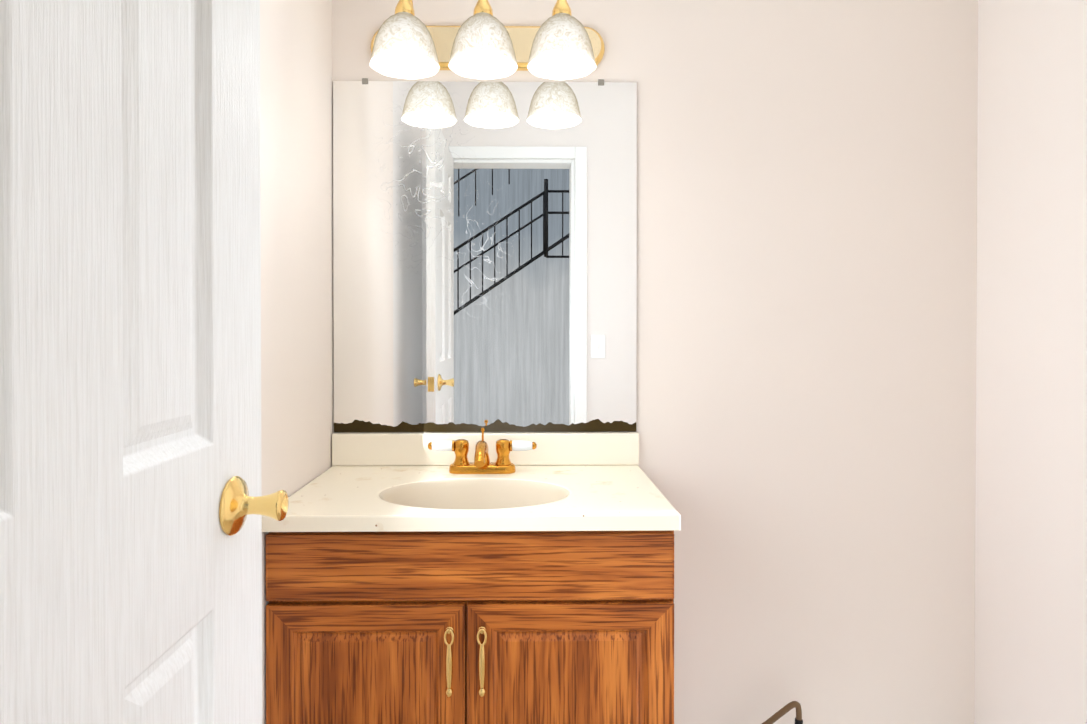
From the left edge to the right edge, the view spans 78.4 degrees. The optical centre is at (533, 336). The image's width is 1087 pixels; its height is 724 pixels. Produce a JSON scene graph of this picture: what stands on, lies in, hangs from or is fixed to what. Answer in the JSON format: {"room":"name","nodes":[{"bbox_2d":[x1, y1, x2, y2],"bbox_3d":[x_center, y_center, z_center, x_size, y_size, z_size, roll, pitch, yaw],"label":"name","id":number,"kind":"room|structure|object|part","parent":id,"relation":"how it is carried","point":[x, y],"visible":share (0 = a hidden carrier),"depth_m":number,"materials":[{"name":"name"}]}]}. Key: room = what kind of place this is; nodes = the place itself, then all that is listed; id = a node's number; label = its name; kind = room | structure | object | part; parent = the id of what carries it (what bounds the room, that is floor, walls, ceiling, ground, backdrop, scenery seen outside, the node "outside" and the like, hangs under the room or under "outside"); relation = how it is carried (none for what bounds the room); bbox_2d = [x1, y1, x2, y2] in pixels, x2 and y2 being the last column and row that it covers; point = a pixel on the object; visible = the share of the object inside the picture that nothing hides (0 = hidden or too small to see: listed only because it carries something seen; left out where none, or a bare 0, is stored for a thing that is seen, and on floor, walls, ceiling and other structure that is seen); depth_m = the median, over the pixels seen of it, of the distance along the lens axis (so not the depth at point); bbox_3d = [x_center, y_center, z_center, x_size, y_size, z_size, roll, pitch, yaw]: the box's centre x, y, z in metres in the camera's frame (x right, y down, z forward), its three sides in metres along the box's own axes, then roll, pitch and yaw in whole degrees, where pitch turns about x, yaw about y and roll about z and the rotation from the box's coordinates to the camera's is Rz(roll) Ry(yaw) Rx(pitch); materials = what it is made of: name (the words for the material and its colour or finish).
{"room":"bathroom","nodes":[
{"label":"bathroom","id":0,"kind":"room"},
{"bbox_2d":[260,0,1086,723],"bbox_3d":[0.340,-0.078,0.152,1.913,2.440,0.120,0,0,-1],"label":"wall","id":1,"kind":"structure","parent":0,"point":[862,344],"depth_m":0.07,"materials":[{"name":"paint"}]},
{"bbox_2d":[333,78,636,431],"bbox_3d":[-0.123,-0.207,1.714,0.779,0.907,0.007,0,0,-1],"label":"mirror","id":2,"kind":"object","parent":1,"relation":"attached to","point":[485,255],"visible":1,"depth_m":1.71,"materials":[{"name":"clear glass"}]},
{"bbox_2d":[369,0,604,79],"bbox_3d":[-0.115,-0.724,1.575,0.600,0.217,0.278,0,0,-1],"label":"sconce","id":3,"kind":"object","parent":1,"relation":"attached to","point":[484,43],"visible":1,"depth_m":1.50,"materials":[{"name":"white glass"}]},
{"bbox_2d":[762,701,802,723],"bbox_3d":[0.579,0.996,1.687,0.184,0.182,0.099,0,0,-1],"label":"toilet paper holder","id":4,"kind":"object","parent":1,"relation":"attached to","point":[780,713],"visible":1,"depth_m":1.65,"materials":[{"name":"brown metal"}]},
{"bbox_3d":[0.330,1.161,0.979,1.913,0.050,1.753,0,0,-1],"label":"floor","id":5,"kind":"structure","parent":0,"visible":0},
{"bbox_2d":[262,428,680,723],"bbox_3d":[-0.118,0.679,1.485,0.785,0.906,0.477,0,0,-1],"label":"bathroom vanity","id":6,"kind":"object","parent":5,"relation":"on","point":[470,578],"visible":1,"depth_m":1.27,"materials":[{"name":"brown wood"}]},
{"bbox_3d":[-0.319,0.762,1.273,0.376,0.506,0.017,0,0,-1],"label":"door","id":7,"kind":"part","parent":6,"relation":"part of","materials":[{"name":"brown wood"}]},
{"bbox_3d":[-0.128,0.617,1.259,0.083,0.134,0.016,0,0,-1],"label":"handle","id":8,"kind":"part","parent":6,"relation":"part of","materials":[{"name":"gold metal"}]},
{"bbox_3d":[-0.119,0.439,1.273,0.776,0.126,0.017,0,0,-1],"label":"drawer","id":9,"kind":"part","parent":6,"relation":"part of","materials":[{"name":"brown wood"}]},
{"bbox_2d":[427,428,536,474],"bbox_3d":[-0.124,0.278,1.581,0.266,0.106,0.139,0,0,-1],"label":"faucet","id":10,"kind":"object","parent":6,"relation":"on","point":[481,465],"depth_m":1.61,"materials":[{"name":"gold metal"}]},
{"bbox_2d":[331,432,639,465],"bbox_3d":[-0.121,0.289,1.710,0.785,0.082,0.021,0,0,-1],"label":"backsplash","id":11,"kind":"structure","parent":6,"relation":"on","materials":[{"name":"beige stone"}]},
{"bbox_3d":[0.071,0.762,1.278,0.396,0.506,0.017,0,0,-1],"label":"door","id":12,"kind":"part","parent":6,"relation":"part of","materials":[{"name":"brown wood"}]},
{"bbox_3d":[0.087,-0.447,-1.233,2.940,3.200,2.640,0,0,-1],"label":"wall","id":13,"kind":"structure","parent":0,"visible":0},
{"bbox_2d":[0,0,288,723],"bbox_3d":[-0.367,0.148,0.538,0.160,1.959,0.658,0,0,-1],"label":"door","id":14,"kind":"structure","parent":13,"relation":"in","point":[135,505],"depth_m":0.59,"materials":[{"name":"white wood"}]},
{"bbox_3d":[-0.370,0.197,0.806,0.160,0.068,0.124,0,0,-1],"label":"knob","id":15,"kind":"part","parent":14,"relation":"part of","materials":[{"name":"gold metal"}]}
]}

